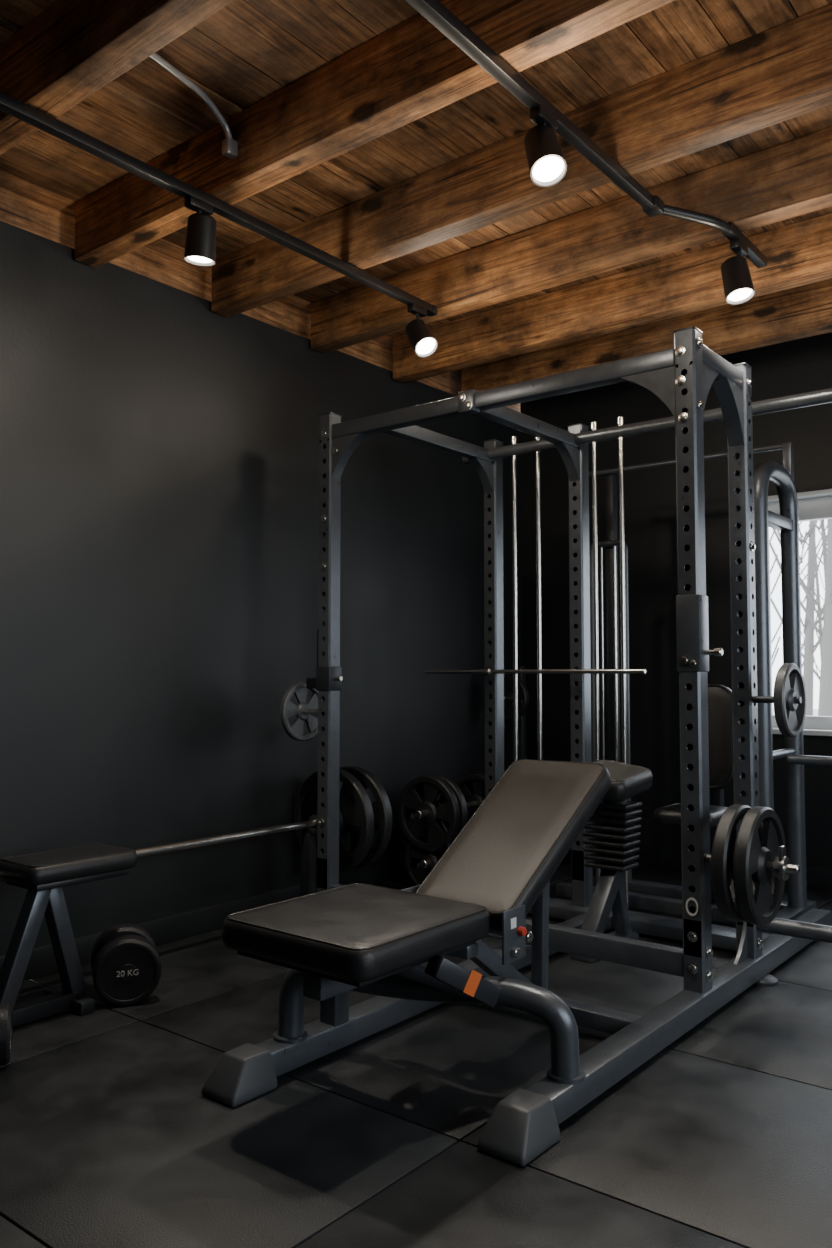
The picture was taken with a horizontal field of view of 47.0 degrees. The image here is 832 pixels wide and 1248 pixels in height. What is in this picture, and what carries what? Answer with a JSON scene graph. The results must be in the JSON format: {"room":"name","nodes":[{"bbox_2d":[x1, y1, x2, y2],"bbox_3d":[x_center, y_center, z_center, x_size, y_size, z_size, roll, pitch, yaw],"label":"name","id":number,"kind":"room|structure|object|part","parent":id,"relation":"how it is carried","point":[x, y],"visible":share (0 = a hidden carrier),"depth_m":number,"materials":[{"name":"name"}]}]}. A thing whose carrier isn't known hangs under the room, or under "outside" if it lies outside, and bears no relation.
{"room":"gym","nodes":[
{"label":"gym","id":0,"kind":"room"},
{"bbox_2d":[0,808,391,881],"bbox_3d":[-1.007,0.816,3.388,0.072,0.072,2.820,-2,-4,39],"label":"barbell","id":1,"kind":"object","parent":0,"point":[312,822],"depth_m":3.70,"materials":[{"name":"metal"}]},
{"bbox_2d":[0,221,521,955],"bbox_3d":[-1.499,-0.089,3.317,0.150,2.630,7.100,-2,-4,39],"label":"wall","id":2,"kind":"structure","parent":0,"point":[159,449],"depth_m":3.94,"materials":[{"name":"grey paint"}]},
{"bbox_2d":[0,861,428,980],"bbox_3d":[-1.433,1.172,3.197,0.018,0.100,6.660,-2,-4,39],"label":"baseboard","id":3,"kind":"structure","parent":2,"relation":"attached to","point":[42,961],"depth_m":3.87,"materials":[{"name":"black paint"}]},
{"bbox_2d":[0,187,519,411],"bbox_3d":[-1.530,-1.485,3.417,0.050,0.170,7.000,-2,-4,39],"label":"trim","id":4,"kind":"structure","parent":2,"relation":"attached to","point":[17,210],"depth_m":4.03,"materials":[{"name":"brown wood"}]},
{"bbox_2d":[0,854,831,1247],"bbox_3d":[0.498,1.200,1.652,5.360,0.120,7.100,-2,-4,39],"label":"floor","id":5,"kind":"structure","parent":0,"point":[110,1137],"depth_m":2.23,"materials":[{"name":"rubber"}]},
{"bbox_2d":[0,1003,11,1062],"bbox_3d":[-1.233,1.113,2.567,0.270,0.150,0.150,1,-3,-21],"label":"dumbbell","id":6,"kind":"object","parent":5,"relation":"on","point":[5,1009],"visible":1,"depth_m":2.56,"materials":[{"name":"rubber"}]},
{"bbox_2d":[0,843,136,1039],"bbox_3d":[-1.135,0.966,2.983,0.245,0.489,0.480,-2,-4,39],"label":"bench","id":7,"kind":"object","parent":5,"relation":"on","point":[44,874],"visible":0.98,"depth_m":2.94,"materials":[{"name":"black leather"}]},
{"bbox_3d":[-1.195,0.976,2.896,0.060,0.373,0.173,-2,-4,39],"label":"leg","id":8,"kind":"part","parent":7,"relation":"part of","materials":[{"name":"metal"}]},
{"bbox_3d":[-1.111,0.981,3.001,0.060,0.370,0.145,-2,-4,39],"label":"leg","id":9,"kind":"part","parent":7,"relation":"part of","materials":[{"name":"metal"}]},
{"bbox_2d":[91,924,161,1006],"bbox_3d":[-0.952,1.113,3.136,0.210,0.210,0.220,1,-3,-20],"label":"dumbbell","id":10,"kind":"object","parent":5,"relation":"on","point":[125,960],"visible":1,"depth_m":3.04,"materials":[{"name":"rubber"}]},
{"bbox_2d":[300,828,316,896],"bbox_3d":[-0.966,1.035,3.428,0.200,0.398,1.690,-2,-4,39],"label":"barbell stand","id":11,"kind":"object","parent":5,"relation":"on","point":[308,836],"visible":0.44,"depth_m":4.05,"materials":[{"name":"black metal"}]},
{"bbox_3d":[-0.458,1.063,4.064,0.050,0.350,0.050,-2,-4,39],"label":"stand post","id":12,"kind":"part","parent":11,"relation":"part of","materials":[{"name":"metal"}]},
{"bbox_2d":[294,769,373,872],"bbox_3d":[-0.364,0.859,4.192,0.450,0.450,0.050,-2,-4,39],"label":"weight plate","id":13,"kind":"object","parent":11,"relation":"attached to","point":[355,807],"visible":0.47,"depth_m":4.12,"materials":[{"name":"metal"}]},
{"bbox_2d":[316,766,391,868],"bbox_3d":[-0.289,0.864,4.286,0.450,0.450,0.050,-2,-4,39],"label":"weight plate","id":14,"kind":"object","parent":11,"relation":"attached to","point":[382,811],"visible":0.38,"depth_m":4.18,"materials":[{"name":"metal"}]},
{"bbox_2d":[381,666,561,889],"bbox_3d":[0.326,0.766,4.978,0.495,1.100,1.200,-2,-4,39],"label":"plate rack","id":15,"kind":"object","parent":5,"relation":"on","point":[420,803],"visible":0.38,"depth_m":4.56,"materials":[{"name":"metal"}]},
{"bbox_3d":[-0.038,1.060,4.663,0.050,0.440,0.050,-2,-4,39],"label":"rack post","id":16,"kind":"part","parent":15,"relation":"part of","materials":[{"name":"metal"}]},
{"bbox_3d":[0.281,1.151,5.058,0.050,0.050,1.100,-2,-4,39],"label":"rack rail","id":17,"kind":"part","parent":15,"relation":"part of","materials":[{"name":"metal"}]},
{"bbox_3d":[0.599,0.782,5.477,0.050,1.080,0.050,-2,-4,39],"label":"rack post","id":18,"kind":"part","parent":15,"relation":"part of","materials":[{"name":"metal"}]},
{"bbox_2d":[202,326,831,1166],"bbox_3d":[0.340,0.159,3.410,2.288,2.146,2.592,-2,-4,39],"label":"power rack","id":19,"kind":"object","parent":5,"relation":"on","point":[522,1125],"visible":0.92,"depth_m":3.31,"materials":[{"name":"metal"}]},
{"bbox_2d":[280,682,317,740],"bbox_3d":[-0.479,0.372,4.066,0.028,0.250,0.250,-2,-4,39],"label":"weight plate","id":20,"kind":"object","parent":19,"relation":"on","point":[288,709],"visible":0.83,"depth_m":4.04,"materials":[{"name":"grey metal"}]},
{"bbox_2d":[223,759,611,1084],"bbox_3d":[0.096,0.758,2.551,0.792,0.713,1.105,-2,-4,39],"label":"weight bench","id":21,"kind":"object","parent":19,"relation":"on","point":[501,865],"visible":1,"depth_m":2.42,"materials":[{"name":"black leather"}]},
{"bbox_3d":[-0.228,0.977,2.680,0.060,0.275,0.060,-2,-4,39],"label":"post","id":22,"kind":"part","parent":21,"relation":"part of","materials":[{"name":"metal"}]},
{"bbox_3d":[-0.015,0.791,2.635,0.008,0.130,0.100,-2,-4,39],"label":"pivot plate","id":23,"kind":"part","parent":21,"relation":"part of","materials":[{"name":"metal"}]},
{"bbox_3d":[0.012,0.991,2.433,0.808,0.224,0.079,-1,-3,20],"label":"arched leg","id":24,"kind":"part","parent":21,"relation":"part of","materials":[{"name":"metal"}]},
{"bbox_3d":[0.113,0.850,2.280,0.198,0.143,0.050,2,-4,-35],"label":"arm","id":25,"kind":"part","parent":21,"relation":"part of","materials":[{"name":"metal"}]},
{"bbox_3d":[0.246,0.779,2.402,0.008,0.130,0.100,-2,-4,39],"label":"pivot plate","id":26,"kind":"part","parent":21,"relation":"part of","materials":[{"name":"metal"}]},
{"bbox_3d":[0.164,1.171,3.177,0.080,0.070,1.940,-2,-4,39],"label":"rail","id":27,"kind":"part","parent":19,"relation":"part of","materials":[{"name":"metal"}]},
{"bbox_3d":[0.322,0.218,4.372,0.060,0.036,0.036,-2,-4,39],"label":"lat bar knob","id":28,"kind":"part","parent":19,"relation":"part of","materials":[{"name":"silver metal"}]},
{"bbox_3d":[0.446,0.184,4.298,0.019,2.070,0.018,-2,-4,39],"label":"guide rod","id":29,"kind":"part","parent":19,"relation":"part of","materials":[{"name":"silver metal"}]},
{"bbox_3d":[0.544,0.180,4.220,0.019,2.070,0.018,-2,-4,39],"label":"guide rod","id":30,"kind":"part","parent":19,"relation":"part of","materials":[{"name":"silver metal"}]},
{"bbox_3d":[0.763,0.171,4.045,0.019,2.070,0.018,-2,-4,39],"label":"guide rod","id":31,"kind":"part","parent":19,"relation":"part of","materials":[{"name":"silver metal"}]},
{"bbox_3d":[0.860,0.166,3.968,0.019,2.070,0.018,-2,-4,39],"label":"guide rod","id":32,"kind":"part","parent":19,"relation":"part of","materials":[{"name":"silver metal"}]},
{"bbox_3d":[0.967,1.165,3.061,0.080,0.070,2.280,-2,-4,39],"label":"rail","id":33,"kind":"part","parent":19,"relation":"part of","materials":[{"name":"metal"}]},
{"bbox_3d":[0.934,0.087,2.952,0.022,0.028,0.028,-2,-4,39],"label":"sleeve pull knob","id":34,"kind":"part","parent":19,"relation":"part of","materials":[{"name":"silver metal"}]},
{"bbox_2d":[711,804,761,921],"bbox_3d":[0.975,0.720,2.886,0.045,0.344,0.344,-2,-4,39],"label":"weight plate","id":35,"kind":"object","parent":19,"relation":"on","point":[724,840],"visible":0.39,"depth_m":2.78,"materials":[{"name":"metal"}]},
{"bbox_2d":[733,806,785,925],"bbox_3d":[1.025,0.717,2.845,0.045,0.344,0.344,-2,-4,39],"label":"weight plate","id":36,"kind":"object","parent":19,"relation":"on","point":[760,904],"visible":0.94,"depth_m":2.80,"materials":[{"name":"metal"}]},
{"bbox_3d":[1.070,0.675,2.799,0.012,0.050,0.030,-2,-4,39],"label":"peg collar lever","id":37,"kind":"part","parent":19,"relation":"part of","materials":[{"name":"silver metal"}]},
{"bbox_2d":[773,663,805,736],"bbox_3d":[1.271,0.258,3.250,0.035,0.250,0.250,-2,-4,39],"label":"weight plate","id":38,"kind":"object","parent":19,"relation":"on","point":[789,716],"visible":0.98,"depth_m":3.22,"materials":[{"name":"grey metal"}]},
{"bbox_2d":[570,760,652,962],"bbox_3d":[0.734,0.891,3.658,0.255,0.711,0.364,-2,-4,39],"label":"stack","id":39,"kind":"object","parent":5,"relation":"on","point":[612,832],"visible":0.73,"depth_m":3.64,"materials":[{"name":"metal"}]},
{"bbox_3d":[0.695,1.074,3.616,0.220,0.302,0.070,3,-4,-42],"label":"leg","id":40,"kind":"part","parent":39,"relation":"part of","materials":[{"name":"metal"}]},
{"bbox_3d":[0.755,0.812,3.697,0.184,0.018,0.140,-2,-4,39],"label":"stack plate","id":41,"kind":"part","parent":39,"relation":"part of","materials":[{"name":"metal"}]},
{"bbox_3d":[0.755,0.841,3.695,0.180,0.018,0.140,-2,-4,39],"label":"stack plate","id":42,"kind":"part","parent":39,"relation":"part of","materials":[{"name":"metal"}]},
{"bbox_3d":[0.755,0.870,3.694,0.176,0.018,0.140,-2,-4,39],"label":"stack plate","id":43,"kind":"part","parent":39,"relation":"part of","materials":[{"name":"metal"}]},
{"bbox_3d":[0.755,0.928,3.691,0.168,0.018,0.140,-2,-4,39],"label":"stack plate","id":44,"kind":"part","parent":39,"relation":"part of","materials":[{"name":"metal"}]},
{"bbox_3d":[0.755,0.783,3.699,0.188,0.018,0.140,-2,-4,39],"label":"stack plate","id":45,"kind":"part","parent":39,"relation":"part of","materials":[{"name":"metal"}]},
{"bbox_3d":[0.755,0.899,3.692,0.172,0.018,0.140,-2,-4,39],"label":"stack plate","id":46,"kind":"part","parent":39,"relation":"part of","materials":[{"name":"metal"}]},
{"bbox_3d":[0.755,0.754,3.700,0.192,0.018,0.140,-2,-4,39],"label":"stack plate","id":47,"kind":"part","parent":39,"relation":"part of","materials":[{"name":"metal"}]},
{"bbox_3d":[0.755,0.725,3.702,0.196,0.018,0.140,-2,-4,39],"label":"stack plate","id":48,"kind":"part","parent":39,"relation":"part of","materials":[{"name":"metal"}]},
{"bbox_3d":[0.755,0.696,3.703,0.200,0.018,0.140,-2,-4,39],"label":"stack plate","id":49,"kind":"part","parent":39,"relation":"part of","materials":[{"name":"metal"}]},
{"bbox_3d":[0.789,1.080,3.726,0.050,0.292,0.134,-2,-4,39],"label":"leg","id":50,"kind":"part","parent":39,"relation":"part of","materials":[{"name":"metal"}]},
{"bbox_2d":[556,442,831,933],"bbox_3d":[1.236,0.238,4.232,1.358,2.070,0.668,-2,-4,39],"label":"cable machine","id":51,"kind":"object","parent":5,"relation":"on","point":[643,895],"visible":0.47,"depth_m":4.14,"materials":[{"name":"metal"}]},
{"bbox_3d":[0.923,0.427,4.723,0.016,1.630,0.016,-2,-4,39],"label":"column rod","id":52,"kind":"part","parent":51,"relation":"part of","materials":[{"name":"silver metal"}]},
{"bbox_3d":[0.976,0.248,4.742,0.050,2.010,0.050,-2,-4,39],"label":"column post","id":53,"kind":"part","parent":51,"relation":"part of","materials":[{"name":"metal"}]},
{"bbox_3d":[0.978,0.425,4.680,0.016,1.630,0.016,-2,-4,39],"label":"column rod","id":54,"kind":"part","parent":51,"relation":"part of","materials":[{"name":"silver metal"}]},
{"bbox_3d":[1.167,0.803,4.022,0.260,0.064,0.300,-2,-4,39],"label":"bench seat","id":55,"kind":"part","parent":51,"relation":"part of","materials":[{"name":"black plastic"}]},
{"bbox_3d":[1.261,1.241,4.116,0.060,0.050,0.420,-2,-4,39],"label":"seat","id":56,"kind":"part","parent":51,"relation":"part of","materials":[{"name":"metal"}]},
{"bbox_3d":[1.329,0.776,4.226,0.050,0.900,0.050,-2,-4,39],"label":"pad post","id":57,"kind":"part","parent":51,"relation":"part of","materials":[{"name":"metal"}]},
{"bbox_3d":[1.514,0.259,4.004,0.076,1.888,0.476,-2,-4,39],"label":"arched frame","id":58,"kind":"part","parent":51,"relation":"part of","materials":[{"name":"metal"}]},
{"bbox_3d":[1.639,-0.692,4.211,0.040,0.210,0.040,-2,-4,39],"label":"bar post","id":59,"kind":"part","parent":51,"relation":"part of","materials":[{"name":"metal"}]},
{"bbox_2d":[0,0,831,376],"bbox_3d":[0.523,-1.673,1.785,5.361,0.030,7.100,-2,-4,39],"label":"ceiling","id":60,"kind":"structure","parent":0,"point":[245,52],"depth_m":2.97,"materials":[{"name":"brown wood"}]},
{"bbox_2d":[0,0,233,154],"bbox_3d":[0.307,-1.560,1.548,4.945,0.220,0.095,-2,-4,39],"label":"ceiling beam","id":61,"kind":"structure","parent":60,"relation":"attached to","point":[72,49],"depth_m":2.43,"materials":[{"name":"brown wood"}]},
{"bbox_2d":[149,52,232,138],"bbox_3d":[-0.699,-1.552,2.748,0.022,0.098,0.528,-2,-3,29],"label":"conduit","id":62,"kind":"object","parent":60,"relation":"attached to","point":[157,58],"visible":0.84,"depth_m":2.83,"materials":[{"name":"grey metal"}]},
{"bbox_2d":[0,91,437,357],"bbox_3d":[-0.908,-1.265,2.728,0.150,0.239,3.180,-2,-4,39],"label":"track light","id":63,"kind":"object","parent":60,"relation":"hanging from","point":[200,244],"visible":1,"depth_m":3.01,"materials":[{"name":"black metal"}]},
{"bbox_2d":[222,137,237,158],"bbox_3d":[-0.577,-1.474,2.966,0.035,0.050,0.040,-2,-4,39],"label":"fitting","id":64,"kind":"object","parent":60,"relation":"attached to","point":[229,146],"visible":1,"depth_m":2.95,"materials":[{"name":"grey metal"}]},
{"bbox_2d":[74,0,673,267],"bbox_3d":[0.697,-1.534,2.036,4.945,0.220,0.095,-2,-4,39],"label":"ceiling beam","id":65,"kind":"structure","parent":60,"relation":"attached to","point":[410,71],"depth_m":2.71,"materials":[{"name":"brown wood"}]},
{"bbox_2d":[211,3,831,316],"bbox_3d":[1.097,-1.507,2.535,4.945,0.220,0.095,-2,-4,39],"label":"ceiling beam","id":66,"kind":"structure","parent":60,"relation":"attached to","point":[782,72],"depth_m":2.97,"materials":[{"name":"brown wood"}]},
{"bbox_2d":[311,126,831,352],"bbox_3d":[1.465,-1.483,2.996,4.945,0.220,0.095,-2,-4,39],"label":"ceiling beam","id":67,"kind":"structure","parent":60,"relation":"attached to","point":[792,178],"depth_m":3.58,"materials":[{"name":"brown wood"}]},
{"bbox_2d":[405,0,766,304],"bbox_3d":[-0.266,-1.319,1.792,0.209,0.234,4.613,-3,-4,41],"label":"track light","id":68,"kind":"object","parent":60,"relation":"hanging from","point":[547,164],"visible":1,"depth_m":2.56,"materials":[{"name":"black metal"}]},
{"bbox_2d":[393,213,831,382],"bbox_3d":[1.839,-1.458,3.464,4.945,0.220,0.095,-2,-4,39],"label":"ceiling beam","id":69,"kind":"structure","parent":60,"relation":"attached to","point":[798,254],"depth_m":4.17,"materials":[{"name":"brown wood"}]},
{"bbox_2d":[462,278,831,390],"bbox_3d":[2.219,-1.432,3.940,4.945,0.220,0.095,-2,-4,39],"label":"ceiling beam","id":70,"kind":"structure","parent":60,"relation":"attached to","point":[804,311],"depth_m":4.56,"materials":[{"name":"brown wood"}]},
{"bbox_2d":[520,332,831,867],"bbox_3d":[2.728,-0.118,4.360,5.160,2.800,0.200,-2,-4,39],"label":"wall","id":71,"kind":"structure","parent":0,"point":[803,365],"depth_m":5.34,"materials":[{"name":"grey paint"}]},
{"bbox_2d":[567,845,831,888],"bbox_3d":[2.582,1.229,4.266,4.900,0.100,0.018,-2,-4,39],"label":"baseboard","id":72,"kind":"structure","parent":71,"relation":"attached to","point":[819,877],"depth_m":5.20,"materials":[{"name":"black paint"}]},
{"bbox_2d":[768,527,772,714],"bbox_3d":[1.843,-0.045,5.083,0.070,1.190,0.050,-2,-4,39],"label":"frame","id":73,"kind":"object","parent":71,"relation":"attached to","point":[768,527],"visible":0.19,"depth_m":5.07,"materials":[{"name":"white paint"}]},
{"bbox_2d":[768,489,831,521],"bbox_3d":[2.389,-0.618,4.659,1.490,0.130,0.199,-2,-4,39],"label":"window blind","id":74,"kind":"structure","parent":71,"relation":"in","point":[812,505],"depth_m":4.91,"materials":[{"name":"white fabric"}]},
{"bbox_2d":[772,715,831,729],"bbox_3d":[2.398,0.491,4.611,1.490,0.070,0.050,-2,-4,39],"label":"frame","id":75,"kind":"object","parent":71,"relation":"attached to","point":[811,722],"visible":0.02,"depth_m":4.87,"materials":[{"name":"white paint"}]},
{"bbox_2d":[772,728,831,735],"bbox_3d":[2.379,0.533,4.585,1.570,0.026,0.230,-2,-4,39],"label":"sill","id":76,"kind":"structure","parent":71,"relation":"attached to","point":[814,732],"depth_m":4.76,"materials":[{"name":"white paint"}]},
{"label":"outside","id":77,"kind":"structure","parent":0,"visible":0},
{"bbox_2d":[773,708,817,715],"bbox_3d":[16.536,2.479,17.401,90.000,0.200,37.400,-2,-4,39],"label":"ground","id":78,"kind":"structure","parent":77,"point":[815,711],"depth_m":37.03,"materials":[{"name":"grey"}]},
{"bbox_2d":[770,529,781,665],"bbox_3d":[9.792,-1.610,27.014,1.949,9.002,1.261,-3,-4,44],"label":"bare tree","id":79,"kind":"object","parent":78,"relation":"on","point":[775,529],"visible":0.09,"depth_m":26.50,"materials":[{"name":"grey plant"}]},
{"bbox_2d":[769,519,831,715],"bbox_3d":[7.333,-2.107,17.524,1.815,8.996,1.788,-2,-3,27],"label":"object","id":80,"kind":"object","parent":78,"relation":"on","point":[825,688],"visible":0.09,"depth_m":17.30,"materials":[{"name":"grey plant"}]},
{"bbox_2d":[776,520,826,666],"bbox_3d":[10.882,-1.609,26.925,1.320,8.997,2.043,0,-3,-7],"label":"bare tree","id":81,"kind":"object","parent":78,"relation":"on","point":[802,558],"visible":0.11,"depth_m":26.68,"materials":[{"name":"grey plant"}]},
{"bbox_2d":[800,520,824,681],"bbox_3d":[11.223,-1.639,26.431,1.637,8.995,2.108,2,-4,-38],"label":"bare tree","id":82,"kind":"object","parent":78,"relation":"on","point":[819,625],"visible":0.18,"depth_m":26.47,"materials":[{"name":"grey plant"}]},
{"bbox_2d":[799,520,827,715],"bbox_3d":[8.400,-1.973,20.130,1.762,8.998,1.950,-2,-4,39],"label":"bare tree","id":83,"kind":"object","parent":78,"relation":"on","point":[808,674],"visible":0.32,"depth_m":20.05,"materials":[{"name":"grey plant"}]},
{"bbox_2d":[801,520,827,671],"bbox_3d":[9.423,-1.916,21.228,2.027,8.995,1.677,-1,-3,22],"label":"bare tree","id":84,"kind":"object","parent":78,"relation":"on","point":[823,533],"visible":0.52,"depth_m":21.32,"materials":[{"name":"grey plant"}]},
{"bbox_2d":[801,519,828,648],"bbox_3d":[10.451,-1.767,24.149,2.457,9.001,1.416,-2,-4,39],"label":"bare tree","id":85,"kind":"object","parent":78,"relation":"on","point":[827,519],"visible":0.09,"depth_m":24.24,"materials":[{"name":"grey plant"}]}
]}

